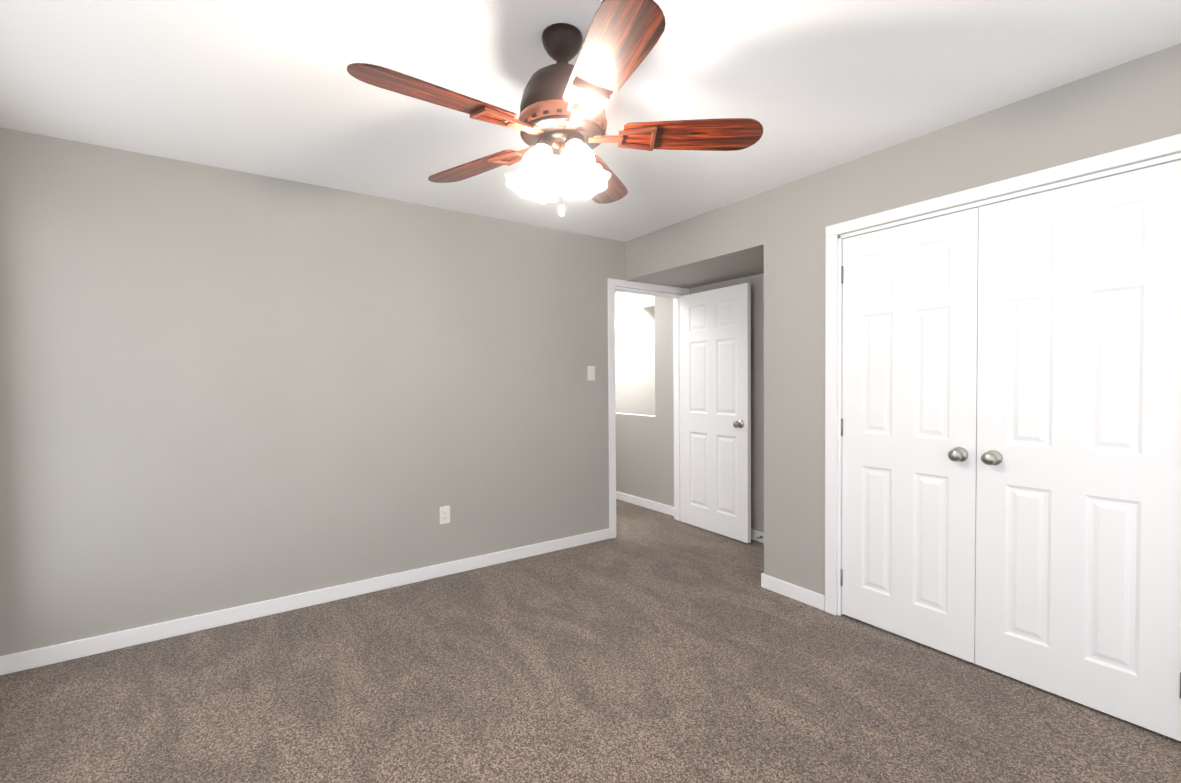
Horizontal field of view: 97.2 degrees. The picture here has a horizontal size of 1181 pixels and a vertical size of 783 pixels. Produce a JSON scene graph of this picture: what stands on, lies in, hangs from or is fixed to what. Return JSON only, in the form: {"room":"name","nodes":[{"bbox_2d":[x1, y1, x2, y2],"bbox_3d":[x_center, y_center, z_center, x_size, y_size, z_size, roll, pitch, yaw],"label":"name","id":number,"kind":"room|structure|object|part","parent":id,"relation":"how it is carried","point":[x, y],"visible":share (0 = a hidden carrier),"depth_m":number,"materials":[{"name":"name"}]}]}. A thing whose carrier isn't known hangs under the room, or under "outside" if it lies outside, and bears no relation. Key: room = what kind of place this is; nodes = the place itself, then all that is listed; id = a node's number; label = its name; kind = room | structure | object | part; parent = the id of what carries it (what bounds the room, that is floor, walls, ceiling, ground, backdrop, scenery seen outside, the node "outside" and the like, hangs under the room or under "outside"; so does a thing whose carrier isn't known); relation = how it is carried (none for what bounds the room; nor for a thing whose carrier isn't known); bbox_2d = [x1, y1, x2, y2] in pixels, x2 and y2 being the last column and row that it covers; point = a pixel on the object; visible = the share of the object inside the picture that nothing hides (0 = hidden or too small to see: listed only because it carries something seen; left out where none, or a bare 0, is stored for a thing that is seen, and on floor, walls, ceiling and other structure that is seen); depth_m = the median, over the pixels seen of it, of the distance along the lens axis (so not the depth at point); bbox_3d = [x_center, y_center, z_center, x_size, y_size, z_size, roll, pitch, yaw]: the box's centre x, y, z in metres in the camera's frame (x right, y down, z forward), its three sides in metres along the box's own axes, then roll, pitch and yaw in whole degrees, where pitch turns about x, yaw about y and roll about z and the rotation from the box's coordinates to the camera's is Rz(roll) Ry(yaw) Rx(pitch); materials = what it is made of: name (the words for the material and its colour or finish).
{"room":"empty bedroom","nodes":[
{"label":"empty bedroom","id":0,"kind":"room"},
{"bbox_2d":[0,128,683,655],"bbox_3d":[-0.919,0.007,3.579,4.576,2.440,0.120,-1,2,-35],"label":"wall","id":1,"kind":"structure","parent":0,"point":[220,388],"depth_m":2.88,"materials":[{"name":"paint"}]},
{"bbox_2d":[0,528,609,674],"bbox_3d":[-1.237,1.194,3.294,3.383,0.085,0.017,-1,2,-35],"label":"baseboard","id":2,"kind":"structure","parent":1,"relation":"attached to","point":[35,658],"depth_m":2.89,"materials":[{"name":"white wood"}]},
{"bbox_2d":[440,506,449,523],"bbox_3d":[-0.971,0.824,3.478,0.070,0.115,0.008,-1,2,-35],"label":"electrical outlet plate","id":3,"kind":"object","parent":1,"relation":"attached to","point":[444,514],"visible":1,"depth_m":3.48,"materials":[{"name":"white plastic"}]},
{"bbox_2d":[587,366,594,380],"bbox_3d":[0.007,-0.145,4.137,0.070,0.115,0.011,-1,2,-35],"label":"switch plate","id":4,"kind":"object","parent":1,"relation":"attached to","point":[590,373],"visible":1,"depth_m":4.13,"materials":[{"name":"white plastic"}]},
{"bbox_2d":[607,278,689,538],"bbox_3d":[0.487,0.134,4.553,0.918,2.120,0.154,-1,2,-35],"label":"door frame","id":5,"kind":"structure","parent":1,"relation":"attached to","point":[611,283],"depth_m":4.41,"materials":[{"name":"white wood"}]},
{"bbox_2d":[680,283,750,542],"bbox_3d":[1.029,0.167,4.383,0.171,2.029,0.771,-1,2,-33],"label":"bedroom door","id":6,"kind":"structure","parent":5,"relation":"attached to","point":[715,343],"depth_m":4.32,"materials":[{"name":"white wood"}]},
{"bbox_2d":[0,499,1180,782],"bbox_3d":[0.263,1.280,3.006,5.820,0.100,5.640,-1,2,-35],"label":"floor","id":7,"kind":"structure","parent":0,"point":[646,645],"depth_m":2.13,"materials":[{"name":"carpet"}]},
{"bbox_2d":[0,0,1180,241],"bbox_3d":[-0.270,-1.247,2.596,4.576,0.100,5.640,-1,2,-35],"label":"ceiling","id":8,"kind":"structure","parent":0,"point":[270,88],"depth_m":1.98,"materials":[{"name":"white paint"}]},
{"bbox_2d":[347,0,762,217],"bbox_3d":[-0.131,-0.875,1.704,1.226,0.606,1.272,-1,2,-35],"label":"ceiling fan","id":9,"kind":"object","parent":8,"relation":"hanging from","point":[564,103],"visible":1,"depth_m":1.64,"materials":[{"name":"brown wood"}]},
{"label":"blade","id":10,"kind":"part","parent":9,"relation":"part of","materials":[{"name":"brown wood"}]},
{"bbox_3d":[-0.442,-0.854,1.990,0.465,0.006,0.158,0,14,36],"label":"blade","id":11,"kind":"part","parent":9,"relation":"part of","materials":[{"name":"brown wood"}]},
{"bbox_3d":[-0.190,-0.719,1.688,0.180,0.178,0.189,-1,2,-35],"label":"lamp shade","id":12,"kind":"part","parent":9,"relation":"part of","materials":[{"name":"white glass"}]},
{"bbox_3d":[-0.080,-0.698,1.731,0.066,0.249,0.029,-1,2,-35],"label":"chain","id":13,"kind":"part","parent":9,"relation":"part of","materials":[{"name":"white metal"}]},
{"bbox_3d":[-0.027,-0.719,1.647,0.190,0.178,0.181,-1,2,-35],"label":"lamp shade","id":14,"kind":"part","parent":9,"relation":"part of","materials":[{"name":"white glass"}]},
{"bbox_3d":[0.041,-0.861,2.149,0.158,0.006,0.465,-13,-3,18],"label":"blade","id":15,"kind":"part","parent":9,"relation":"part of","materials":[{"name":"brown wood"}]},
{"bbox_3d":[0.044,-0.843,1.327,0.158,0.006,0.465,12,-3,-18],"label":"blade","id":16,"kind":"part","parent":9,"relation":"part of","materials":[{"name":"brown wood"}]},
{"bbox_3d":[0.341,-0.855,1.740,0.465,0.006,0.158,0,-11,0],"label":"blade","id":17,"kind":"part","parent":9,"relation":"part of","materials":[{"name":"brown wood"}]},
{"bbox_2d":[615,292,654,414],"bbox_3d":[-0.332,-0.350,5.923,3.420,3.040,0.120,-1,2,-35],"label":"wall","id":18,"kind":"structure","parent":0,"point":[634,361],"depth_m":6.44,"materials":[{"name":"paint"}]},
{"bbox_2d":[615,292,654,312],"bbox_3d":[0.871,-1.381,5.973,1.144,0.980,1.140,-1,2,-35],"label":"ceiling slope","id":19,"kind":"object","parent":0,"point":[626,301],"visible":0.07,"depth_m":5.66,"materials":[{"name":"white paint"}]},
{"bbox_2d":[616,273,763,531],"bbox_3d":[1.573,-0.020,3.891,0.120,2.440,5.640,-1,2,-35],"label":"wall","id":20,"kind":"structure","parent":0,"point":[644,456],"depth_m":5.02,"materials":[{"name":"paint"}]},
{"bbox_2d":[616,491,673,515],"bbox_3d":[0.423,1.132,5.479,0.019,0.085,1.450,-1,2,-35],"label":"baseboard","id":21,"kind":"structure","parent":20,"relation":"attached to","point":[659,507],"depth_m":5.27,"materials":[{"name":"white wood"}]},
{"bbox_2d":[751,529,763,542],"bbox_3d":[1.292,1.153,4.221,0.019,0.085,1.367,-1,2,-35],"label":"baseboard","id":22,"kind":"structure","parent":20,"relation":"attached to","point":[754,533],"depth_m":4.15,"materials":[{"name":"white wood"}]},
{"bbox_2d":[625,43,1180,594],"bbox_3d":[1.760,-0.002,2.974,0.856,2.440,3.920,-1,2,-35],"label":"wall","id":23,"kind":"structure","parent":0,"point":[777,235],"depth_m":2.93,"materials":[{"name":"paint"}]},
{"bbox_2d":[761,573,824,610],"bbox_3d":[1.192,1.179,3.072,0.013,0.085,0.406,-1,2,-35],"label":"baseboard","id":24,"kind":"structure","parent":23,"relation":"attached to","point":[806,596],"depth_m":3.06,"materials":[{"name":"white wood"}]},
{"bbox_2d":[840,208,978,662],"bbox_3d":[1.523,0.202,2.563,0.103,2.032,0.624,-1,2,-35],"label":"closet door","id":25,"kind":"structure","parent":23,"relation":"in","point":[909,395],"depth_m":2.53,"materials":[{"name":"white wood"}]},
{"bbox_2d":[825,134,1180,615],"bbox_3d":[1.754,0.200,2.342,0.120,2.066,1.277,-1,2,-35],"label":"door frame","id":26,"kind":"structure","parent":23,"relation":"attached to","point":[1129,168],"depth_m":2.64,"materials":[{"name":"white wood"}]},
{"bbox_2d":[975,160,1180,740],"bbox_3d":[1.879,0.210,2.048,0.103,2.032,0.624,-1,2,-35],"label":"closet door","id":27,"kind":"structure","parent":23,"relation":"in","point":[1078,541],"depth_m":2.02,"materials":[{"name":"white wood"}]}
]}

